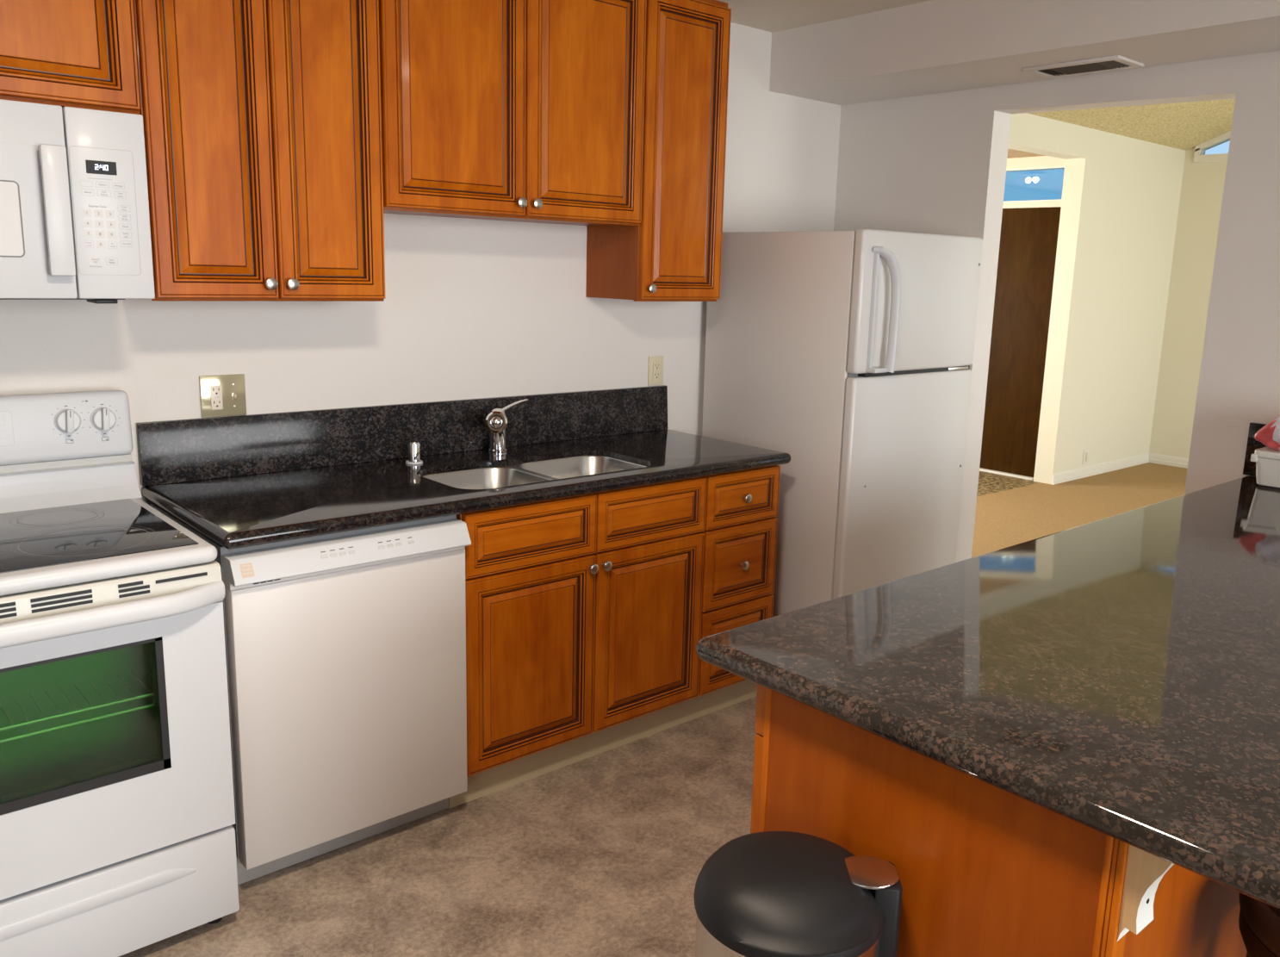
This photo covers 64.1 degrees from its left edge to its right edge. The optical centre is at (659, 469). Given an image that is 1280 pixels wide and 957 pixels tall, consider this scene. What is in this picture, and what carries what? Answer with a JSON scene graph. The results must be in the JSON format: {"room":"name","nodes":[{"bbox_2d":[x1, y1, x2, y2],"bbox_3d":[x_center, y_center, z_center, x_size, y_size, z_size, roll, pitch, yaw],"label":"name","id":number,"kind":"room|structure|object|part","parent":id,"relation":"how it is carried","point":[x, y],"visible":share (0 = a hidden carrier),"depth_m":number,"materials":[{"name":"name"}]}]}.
{"room":"kitchen","nodes":[
{"label":"kitchen","id":0,"kind":"room"},
{"bbox_2d":[0,22,841,505],"bbox_3d":[-1.369,-0.279,2.756,5.523,2.427,0.120,-8,15,-41],"label":"wall","id":1,"kind":"structure","parent":0,"point":[471,308],"depth_m":3.26,"materials":[{"name":"white paint"}]},
{"bbox_2d":[0,0,140,114],"bbox_3d":[-1.550,-1.071,2.112,0.779,0.574,0.324,-8,15,-41],"label":"upper cabinet","id":2,"kind":"object","parent":1,"relation":"attached to","point":[76,53],"visible":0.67,"depth_m":2.21,"materials":[{"name":"brown wood"}]},
{"bbox_3d":[-1.479,-1.053,2.034,0.779,0.574,0.019,-8,15,-41],"label":"frame","id":3,"kind":"part","parent":2,"relation":"part of","materials":[{"name":"brown wood"}]},
{"bbox_2d":[0,99,155,303],"bbox_3d":[-1.544,-0.568,2.172,0.760,0.414,0.405,-8,15,-41],"label":"microwave","id":4,"kind":"object","parent":2,"relation":"attached to","point":[75,216],"visible":1,"depth_m":2.19,"materials":[{"name":"white plastic"}]},
{"bbox_3d":[-1.502,-0.541,2.008,0.602,0.402,0.031,-8,15,-41],"label":"door","id":5,"kind":"part","parent":4,"relation":"part of","materials":[{"name":"white plastic"}]},
{"bbox_3d":[-1.278,-0.547,2.164,0.048,0.268,0.036,-8,15,-41],"label":"handle","id":6,"kind":"part","parent":4,"relation":"part of","materials":[{"name":"white plastic"}]},
{"bbox_3d":[-1.216,-0.581,2.257,0.155,0.402,0.031,-8,15,-41],"label":"control panel","id":7,"kind":"part","parent":4,"relation":"part of","materials":[{"name":"white plastic"}]},
{"bbox_2d":[198,373,246,417],"bbox_3d":[-1.205,-0.203,2.824,0.122,0.115,0.020,-8,15,-41],"label":"double wall plate","id":8,"kind":"object","parent":1,"relation":"attached to","point":[220,395],"visible":1,"depth_m":2.82,"materials":[{"name":"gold metal"}]},
{"bbox_2d":[210,385,223,410],"bbox_3d":[-1.221,-0.198,2.813,0.030,0.066,0.005,-8,15,-41],"label":"outlet","id":9,"kind":"object","parent":8,"relation":"attached to","point":[216,391],"depth_m":2.81,"materials":[{"name":"beige plastic"}]},
{"bbox_2d":[133,0,385,301],"bbox_3d":[-1.042,-0.938,2.601,0.589,0.995,0.324,-8,15,-41],"label":"upper cabinet","id":10,"kind":"object","parent":1,"relation":"attached to","point":[262,119],"visible":1,"depth_m":2.51,"materials":[{"name":"brown wood"}]},
{"bbox_3d":[-1.067,-0.895,2.413,0.288,0.967,0.021,-8,15,-41],"label":"door","id":11,"kind":"part","parent":10,"relation":"part of","materials":[{"name":"brown wood"}]},
{"bbox_3d":[-0.976,-0.465,2.561,0.031,0.031,0.026,-8,15,-41],"label":"knob","id":12,"kind":"part","parent":10,"relation":"part of","materials":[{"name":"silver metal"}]},
{"bbox_3d":[-0.935,-0.471,2.597,0.031,0.031,0.026,-8,15,-41],"label":"knob","id":13,"kind":"part","parent":10,"relation":"part of","materials":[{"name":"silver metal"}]},
{"bbox_3d":[-0.847,-0.927,2.605,0.288,0.967,0.021,-8,15,-41],"label":"door","id":14,"kind":"part","parent":10,"relation":"part of","materials":[{"name":"brown wood"}]},
{"bbox_2d":[136,385,667,486],"bbox_3d":[-0.676,-0.139,3.312,1.870,0.167,0.025,-8,15,-41],"label":"backsplash","id":15,"kind":"structure","parent":1,"relation":"attached to","point":[178,450],"depth_m":3.12,"materials":[{"name":"black stone"}]},
{"bbox_2d":[378,0,646,225],"bbox_3d":[-0.477,-1.137,3.067,0.907,0.750,0.324,-8,15,-41],"label":"upper cabinet","id":16,"kind":"object","parent":1,"relation":"attached to","point":[510,110],"visible":0.98,"depth_m":2.96,"materials":[{"name":"brown wood"}]},
{"bbox_3d":[-0.562,-1.087,2.827,0.448,0.722,0.021,-8,15,-41],"label":"door","id":17,"kind":"part","parent":16,"relation":"part of","materials":[{"name":"brown wood"}]},
{"bbox_3d":[-0.406,-1.120,2.989,0.907,0.750,0.019,-8,15,-41],"label":"frame","id":18,"kind":"part","parent":16,"relation":"part of","materials":[{"name":"brown wood"}]},
{"bbox_3d":[-0.408,-0.785,3.003,0.031,0.031,0.026,-8,15,-41],"label":"knob","id":19,"kind":"part","parent":16,"relation":"part of","materials":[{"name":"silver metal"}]},
{"bbox_3d":[-0.367,-0.791,3.039,0.031,0.031,0.026,-8,15,-41],"label":"knob","id":20,"kind":"part","parent":16,"relation":"part of","materials":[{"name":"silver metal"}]},
{"bbox_3d":[-0.223,-1.135,3.123,0.448,0.722,0.021,-8,15,-41],"label":"door","id":21,"kind":"part","parent":16,"relation":"part of","materials":[{"name":"brown wood"}]},
{"bbox_2d":[647,355,663,385],"bbox_3d":[-0.015,-0.374,3.869,0.073,0.110,0.010,-8,15,-41],"label":"wall plate","id":22,"kind":"object","parent":1,"relation":"attached to","point":[655,363],"visible":1,"depth_m":3.86,"materials":[{"name":"beige plastic"}]},
{"bbox_2d":[652,361,660,379],"bbox_3d":[-0.013,-0.372,3.868,0.035,0.068,0.005,-8,15,-41],"label":"outlet","id":23,"kind":"object","parent":22,"relation":"attached to","point":[656,365],"depth_m":3.87,"materials":[{"name":"beige plastic"}]},
{"bbox_2d":[585,0,731,301],"bbox_3d":[0.000,-1.086,3.510,0.373,0.995,0.324,-8,15,-41],"label":"upper cabinet","id":24,"kind":"object","parent":1,"relation":"attached to","point":[674,254],"visible":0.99,"depth_m":3.42,"materials":[{"name":"brown wood"}]},
{"bbox_3d":[-0.029,-0.601,3.387,0.031,0.031,0.026,-8,15,-41],"label":"knob","id":25,"kind":"part","parent":24,"relation":"part of","materials":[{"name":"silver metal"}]},
{"bbox_3d":[0.071,-1.069,3.431,0.373,0.995,0.019,-8,15,-41],"label":"frame","id":26,"kind":"part","parent":24,"relation":"part of","materials":[{"name":"brown wood"}]},
{"bbox_3d":[0.084,-1.060,3.417,0.366,0.967,0.021,-8,15,-41],"label":"door","id":27,"kind":"part","parent":24,"relation":"part of","materials":[{"name":"brown wood"}]},
{"bbox_2d":[118,462,1186,956],"bbox_3d":[1.811,0.953,3.361,10.818,0.054,8.800,-8,15,-41],"label":"floor","id":28,"kind":"structure","parent":0,"point":[605,854],"depth_m":2.64,"materials":[{"name":"carpet"}]},
{"bbox_2d":[0,390,239,956],"bbox_3d":[-1.448,0.463,2.229,0.766,1.169,0.766,-8,15,-41],"label":"electric range","id":29,"kind":"object","parent":28,"relation":"on","point":[117,813],"visible":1,"depth_m":2.18,"materials":[{"name":"white metal"}]},
{"bbox_3d":[-1.440,-0.117,2.489,0.059,0.061,0.038,-8,15,-41],"label":"burner knob","id":30,"kind":"part","parent":29,"relation":"part of","materials":[{"name":"white plastic"}]},
{"bbox_2d":[0,498,198,572],"bbox_3d":[-1.426,0.152,2.155,0.697,0.002,0.535,-8,15,-41],"label":"glass cooktop","id":31,"kind":"object","parent":29,"relation":"in","point":[42,534],"depth_m":2.24,"materials":[{"name":"black glass"}]},
{"bbox_3d":[-1.381,-0.124,2.541,0.059,0.061,0.038,-8,15,-41],"label":"burner knob","id":32,"kind":"part","parent":29,"relation":"part of","materials":[{"name":"white plastic"}]},
{"bbox_3d":[-1.428,0.171,2.159,0.759,0.036,0.622,-8,15,-41],"label":"cooktop frame","id":33,"kind":"part","parent":29,"relation":"part of","materials":[{"name":"white metal"}]},
{"bbox_2d":[0,559,235,900],"bbox_3d":[-1.286,0.527,2.055,0.766,0.608,0.276,-8,15,-41],"label":"oven","id":34,"kind":"object","parent":29,"relation":"in","point":[115,753],"depth_m":2.16,"materials":[{"name":"white metal"}]},
{"bbox_3d":[-1.256,0.949,2.089,0.759,0.208,0.046,-8,15,-41],"label":"storage drawer","id":35,"kind":"part","parent":29,"relation":"part of","materials":[{"name":"white metal"}]},
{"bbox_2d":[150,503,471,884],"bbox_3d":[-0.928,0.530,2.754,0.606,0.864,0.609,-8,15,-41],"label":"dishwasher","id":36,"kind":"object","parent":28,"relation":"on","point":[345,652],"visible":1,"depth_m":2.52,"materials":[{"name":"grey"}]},
{"bbox_3d":[-0.819,0.945,2.687,0.584,0.079,0.017,-8,15,-41],"label":"kick plate","id":37,"kind":"part","parent":36,"relation":"part of","materials":[{"name":"grey plastic"}]},
{"bbox_3d":[-0.760,0.567,2.567,0.602,0.710,0.048,-8,15,-41],"label":"door","id":38,"kind":"part","parent":36,"relation":"part of","materials":[{"name":"white metal"}]},
{"bbox_3d":[-0.741,0.197,2.484,0.602,0.058,0.075,-8,15,-41],"label":"control panel","id":39,"kind":"part","parent":36,"relation":"part of","materials":[{"name":"white plastic"}]},
{"bbox_2d":[456,476,706,776],"bbox_3d":[-0.380,0.445,3.264,0.890,0.866,0.619,-8,15,-41],"label":"base cabinet","id":40,"kind":"object","parent":28,"relation":"on","point":[583,612],"visible":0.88,"depth_m":3.01,"materials":[{"name":"brown wood"}]},
{"bbox_2d":[142,428,790,549],"bbox_3d":[-0.468,0.011,3.110,1.887,0.038,0.645,-8,15,-41],"label":"countertop","id":41,"kind":"structure","parent":40,"relation":"on","point":[264,508],"depth_m":2.79,"materials":[{"name":"black stone"}]},
{"bbox_2d":[405,441,422,464],"bbox_3d":[-0.752,-0.053,3.124,0.052,0.066,0.052,-8,15,-41],"label":"air gap","id":42,"kind":"object","parent":41,"relation":"in","point":[413,447],"visible":1,"depth_m":3.11,"materials":[{"name":"silver metal"}]},
{"bbox_2d":[485,398,528,453],"bbox_3d":[-0.515,-0.136,3.316,0.108,0.167,0.229,4,11,12],"label":"kitchen faucet","id":43,"kind":"object","parent":41,"relation":"on","point":[496,421],"visible":1,"depth_m":3.33,"materials":[{"name":"silver metal"}]},
{"bbox_3d":[-0.527,-0.160,3.269,0.068,0.070,0.153,-1,11,-12],"label":"spout","id":44,"kind":"part","parent":43,"relation":"part of","materials":[{"name":"silver metal"}]},
{"bbox_3d":[-0.483,-0.210,3.369,0.103,0.039,0.026,-6,14,-35],"label":"lever","id":45,"kind":"part","parent":43,"relation":"part of","materials":[{"name":"silver metal"}]},
{"bbox_2d":[422,455,646,489],"bbox_3d":[-0.370,0.106,3.132,0.709,0.190,0.344,-8,15,-41],"label":"double sink","id":46,"kind":"object","parent":41,"relation":"in","point":[524,473],"visible":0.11,"depth_m":3.19,"materials":[{"name":"silver metal"}]},
{"bbox_3d":[-0.510,0.126,3.011,0.330,0.190,0.338,-8,15,-41],"label":"bowl","id":47,"kind":"part","parent":46,"relation":"part of","materials":[{"name":"silver metal"}]},
{"bbox_3d":[-0.238,0.087,3.248,0.348,0.190,0.338,-8,15,-41],"label":"bowl","id":48,"kind":"part","parent":46,"relation":"part of","materials":[{"name":"silver metal"}]},
{"bbox_3d":[-0.355,0.181,2.853,0.438,0.176,0.021,-8,15,-41],"label":"drawer","id":49,"kind":"part","parent":40,"relation":"part of","materials":[{"name":"brown wood"}]},
{"bbox_3d":[-0.366,0.551,2.925,0.438,0.563,0.021,-8,15,-41],"label":"door","id":50,"kind":"part","parent":40,"relation":"part of","materials":[{"name":"brown wood"}]},
{"bbox_3d":[-0.210,0.432,3.067,0.890,0.754,0.019,-8,15,-41],"label":"frame","id":51,"kind":"part","parent":40,"relation":"part of","materials":[{"name":"brown wood"}]},
{"bbox_3d":[-0.197,0.290,2.990,0.031,0.031,0.026,-8,15,-41],"label":"knob","id":52,"kind":"part","parent":40,"relation":"part of","materials":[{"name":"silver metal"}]},
{"bbox_2d":[448,679,757,807],"bbox_3d":[-0.125,0.833,3.286,1.260,0.112,0.015,-8,15,-41],"label":"trim","id":53,"kind":"structure","parent":40,"relation":"attached to","point":[488,781],"depth_m":3.22,"materials":[{"name":"beige"}]},
{"bbox_3d":[-0.159,0.284,3.023,0.031,0.031,0.026,-8,15,-41],"label":"knob","id":54,"kind":"part","parent":40,"relation":"part of","materials":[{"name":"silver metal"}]},
{"bbox_3d":[-0.033,0.503,3.215,0.438,0.563,0.021,-8,15,-41],"label":"door","id":55,"kind":"part","parent":40,"relation":"part of","materials":[{"name":"brown wood"}]},
{"bbox_3d":[-0.022,0.134,3.143,0.438,0.176,0.021,-8,15,-41],"label":"drawer","id":56,"kind":"part","parent":40,"relation":"part of","materials":[{"name":"brown wood"}]},
{"bbox_2d":[698,465,780,695],"bbox_3d":[0.084,0.379,3.670,0.347,0.866,0.616,-8,15,-41],"label":"base cabinet","id":57,"kind":"object","parent":28,"relation":"on","point":[742,506],"visible":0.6,"depth_m":3.43,"materials":[{"name":"brown wood"}]},
{"bbox_3d":[0.262,0.597,3.502,0.341,0.285,0.021,-8,15,-41],"label":"drawer","id":58,"kind":"part","parent":57,"relation":"part of","materials":[{"name":"brown wood"}]},
{"bbox_3d":[0.254,0.366,3.472,0.347,0.754,0.019,-8,15,-41],"label":"frame","id":59,"kind":"part","parent":57,"relation":"part of","materials":[{"name":"brown wood"}]},
{"bbox_3d":[0.270,0.318,3.447,0.341,0.271,0.021,-8,15,-41],"label":"drawer","id":60,"kind":"part","parent":57,"relation":"part of","materials":[{"name":"brown wood"}]},
{"bbox_3d":[0.276,0.091,3.403,0.341,0.176,0.021,-8,15,-41],"label":"drawer","id":61,"kind":"part","parent":57,"relation":"part of","materials":[{"name":"brown wood"}]},
{"bbox_3d":[0.282,0.321,3.433,0.031,0.031,0.026,-8,15,-41],"label":"knob","id":62,"kind":"part","parent":57,"relation":"part of","materials":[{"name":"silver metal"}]},
{"bbox_3d":[0.288,0.095,3.389,0.031,0.031,0.026,-8,15,-41],"label":"knob","id":63,"kind":"part","parent":57,"relation":"part of","materials":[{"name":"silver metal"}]},
{"bbox_2d":[693,831,902,956],"bbox_3d":[0.169,0.892,1.478,0.270,0.707,0.264,-8,15,-41],"label":"pedal bin","id":64,"kind":"object","parent":28,"relation":"on","point":[764,893],"visible":1,"depth_m":1.37,"materials":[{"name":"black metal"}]},
{"bbox_2d":[702,229,982,616],"bbox_3d":[0.701,-0.080,3.991,0.726,1.637,0.799,-8,15,-41],"label":"refrigerator","id":65,"kind":"object","parent":28,"relation":"on","point":[848,355],"visible":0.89,"depth_m":3.67,"materials":[{"name":"white metal"}]},
{"bbox_3d":[0.754,-0.536,3.439,0.102,0.420,0.070,-8,15,-41],"label":"handle","id":66,"kind":"part","parent":65,"relation":"part of","materials":[{"name":"white plastic"}]},
{"bbox_3d":[0.906,0.181,3.798,0.726,1.080,0.041,-8,15,-41],"label":"fresh food door","id":67,"kind":"part","parent":65,"relation":"part of","materials":[{"name":"white metal"}]},
{"bbox_3d":[0.928,-0.597,3.645,0.726,0.478,0.041,-8,15,-41],"label":"freezer door","id":68,"kind":"part","parent":65,"relation":"part of","materials":[{"name":"white metal"}]},
{"bbox_2d":[750,683,1247,956],"bbox_3d":[1.252,0.682,2.272,2.424,0.873,0.672,-8,15,-41],"label":"base cabinet","id":69,"kind":"object","parent":28,"relation":"on","point":[984,869],"visible":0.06,"depth_m":1.39,"materials":[{"name":"brown wood"}]},
{"bbox_3d":[0.374,0.722,1.899,0.602,0.666,0.021,-8,15,-41],"label":"door","id":70,"kind":"part","parent":69,"relation":"part of","materials":[{"name":"brown wood"}]},
{"bbox_3d":[0.385,0.347,1.826,0.602,0.090,0.021,-8,15,-41],"label":"drawer","id":71,"kind":"part","parent":69,"relation":"part of","materials":[{"name":"brown wood"}]},
{"bbox_3d":[1.067,0.587,2.472,2.419,0.773,0.012,-8,15,-41],"label":"frame","id":72,"kind":"part","parent":69,"relation":"part of","materials":[{"name":"brown wood"}]},
{"bbox_3d":[0.346,0.809,1.494,0.011,0.873,0.537,-8,15,-41],"label":"panel","id":73,"kind":"part","parent":69,"relation":"part of","materials":[{"name":"brown wood"}]},
{"bbox_2d":[695,475,1279,909],"bbox_3d":[1.316,0.250,2.109,2.454,0.040,1.048,-8,15,-41],"label":"countertop","id":74,"kind":"structure","parent":69,"relation":"on","point":[1117,676],"depth_m":1.59,"materials":[{"name":"brown stone"}]},
{"bbox_2d":[1242,422,1267,476],"bbox_3d":[2.229,0.017,2.885,0.021,0.168,1.052,-8,15,-41],"label":"granite end splash","id":75,"kind":"object","parent":74,"relation":"on","point":[1252,444],"visible":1,"depth_m":3.25,"materials":[{"name":"black stone"}]},
{"bbox_2d":[1250,446,1279,488],"bbox_3d":[1.966,0.012,3.030,0.168,0.108,0.344,-8,15,-41],"label":"tub","id":76,"kind":"object","parent":74,"relation":"on","point":[1267,459],"visible":0.87,"depth_m":3.08,"materials":[{"name":"white plastic"}]},
{"bbox_3d":[1.966,-0.023,3.024,0.168,0.036,0.344,-8,15,-41],"label":"tub lid","id":77,"kind":"part","parent":76,"relation":"part of","materials":[{"name":"white plastic"}]},
{"bbox_2d":[1254,416,1279,451],"bbox_3d":[1.957,-0.106,3.014,0.160,0.128,0.342,-8,15,-41],"label":"plastic bag","id":78,"kind":"object","parent":76,"relation":"on","point":[1269,435],"visible":1,"depth_m":3.07,"materials":[{"name":"red plastic"}]},
{"bbox_3d":[0.536,0.854,1.292,0.035,0.873,0.024,-8,15,-41],"label":"corner trim","id":79,"kind":"part","parent":69,"relation":"part of","materials":[{"name":"brown wood"}]},
{"bbox_3d":[1.448,0.726,2.081,2.388,0.873,0.010,-8,15,-41],"label":"panel","id":80,"kind":"part","parent":69,"relation":"part of","materials":[{"name":"brown wood"}]},
{"bbox_2d":[1238,892,1279,956],"bbox_3d":[0.938,0.918,1.397,0.341,0.732,0.341,-8,15,-41],"label":"bar stool","id":81,"kind":"object","parent":28,"relation":"on","point":[1258,922],"visible":0.55,"depth_m":1.34,"materials":[{"name":"brown wood"}]},
{"bbox_2d":[717,0,930,32],"bbox_3d":[0.761,-0.997,0.287,5.643,0.050,6.320,-8,15,-41],"label":"ceiling","id":82,"kind":"structure","parent":0,"point":[769,15],"depth_m":3.64,"materials":[{"name":"beige paint"}]},
{"bbox_2d":[769,0,1279,105],"bbox_3d":[2.587,-1.137,1.960,0.448,0.217,6.000,-8,15,-41],"label":"soffit","id":83,"kind":"structure","parent":0,"point":[932,46],"depth_m":3.36,"materials":[{"name":"white paint"}]},
{"bbox_2d":[1021,55,1144,78],"bbox_3d":[1.403,-1.336,3.393,0.187,0.010,0.330,-8,15,-41],"label":"ceiling register","id":84,"kind":"object","parent":83,"relation":"attached to","point":[1115,62],"visible":1,"depth_m":3.37,"materials":[{"name":"white paint"}]},
{"bbox_2d":[1006,148,1045,158],"bbox_3d":[1.047,-2.255,6.885,3.677,0.050,1.828,-8,15,-41],"label":"ceiling","id":85,"kind":"structure","parent":0,"point":[1012,153],"depth_m":7.43,"materials":[{"name":"beige paint"}]},
{"bbox_2d":[1002,155,1065,208],"bbox_3d":[2.386,-1.258,8.234,0.120,2.450,1.708,-8,15,-41],"label":"wall","id":86,"kind":"structure","parent":0,"point":[1041,161],"depth_m":7.56,"materials":[{"name":"beige paint"}]},
{"bbox_2d":[979,467,1033,480],"bbox_3d":[2.576,-0.002,8.160,0.100,0.017,0.915,-8,15,-41],"label":"trim","id":87,"kind":"structure","parent":86,"relation":"attached to","point":[980,469],"depth_m":7.96,"materials":[{"name":"white paint"}]},
{"bbox_2d":[979,206,1061,477],"bbox_3d":[2.592,-0.997,7.954,0.113,2.012,0.913,-8,15,-41],"label":"door","id":88,"kind":"structure","parent":86,"relation":"in","point":[1028,236],"depth_m":7.80,"materials":[{"name":"brown wood"}]},
{"bbox_2d":[1003,165,1065,203],"bbox_3d":[2.663,-2.152,7.762,0.090,0.250,0.915,-8,15,-41],"label":"window","id":89,"kind":"structure","parent":86,"relation":"in","point":[1060,166],"depth_m":7.57,"materials":[{"name":"white paint"}]},
{"bbox_2d":[833,50,1279,562],"bbox_3d":[1.966,-1.354,3.072,0.120,4.600,8.920,-8,15,-41],"label":"wall","id":90,"kind":"structure","parent":0,"point":[934,164],"depth_m":3.49,"materials":[{"name":"white paint"}]},
{"bbox_2d":[1007,112,1186,484],"bbox_3d":[2.230,-1.071,6.868,5.175,2.600,0.147,-8,15,-41],"label":"wall","id":91,"kind":"structure","parent":0,"point":[1121,195],"depth_m":7.75,"materials":[{"name":"beige paint"}]},
{"bbox_2d":[1081,448,1088,464],"bbox_3d":[3.318,-0.100,7.959,0.076,0.115,0.008,-8,15,-41],"label":"wall plate","id":92,"kind":"object","parent":91,"relation":"attached to","point":[1085,451],"visible":1,"depth_m":7.95,"materials":[{"name":"white paint"}]},
{"bbox_2d":[1051,453,1149,484],"bbox_3d":[3.563,-0.014,8.196,1.638,0.081,0.014,-8,15,-41],"label":"baseboard","id":93,"kind":"structure","parent":91,"relation":"attached to","point":[1071,475],"depth_m":8.13,"materials":[{"name":"white paint"}]},
{"bbox_2d":[1026,99,1235,150],"bbox_3d":[4.149,-2.904,4.482,5.325,2.200,5.600,-8,15,-41],"label":"ceiling","id":94,"kind":"structure","parent":0,"point":[1183,126],"depth_m":7.35,"materials":[{"name":"beige paint"}]},
{"bbox_2d":[1149,146,1227,458],"bbox_3d":[6.093,-1.930,6.348,0.120,4.700,5.445,-8,15,-41],"label":"wall","id":95,"kind":"structure","parent":0,"point":[1202,183],"depth_m":8.38,"materials":[{"name":"beige paint"}]},
{"bbox_2d":[1149,453,1188,468],"bbox_3d":[5.945,0.330,6.785,0.014,0.081,5.345,-8,15,-41],"label":"baseboard","id":96,"kind":"structure","parent":95,"relation":"attached to","point":[1154,458],"depth_m":8.61,"materials":[{"name":"white paint"}]},
{"bbox_2d":[1193,130,1230,162],"bbox_3d":[5.290,-2.831,7.076,0.100,1.202,2.865,-8,15,-41],"label":"window","id":97,"kind":"structure","parent":95,"relation":"in","point":[1200,156],"depth_m":8.11,"materials":[{"name":"white paint"}]}
]}

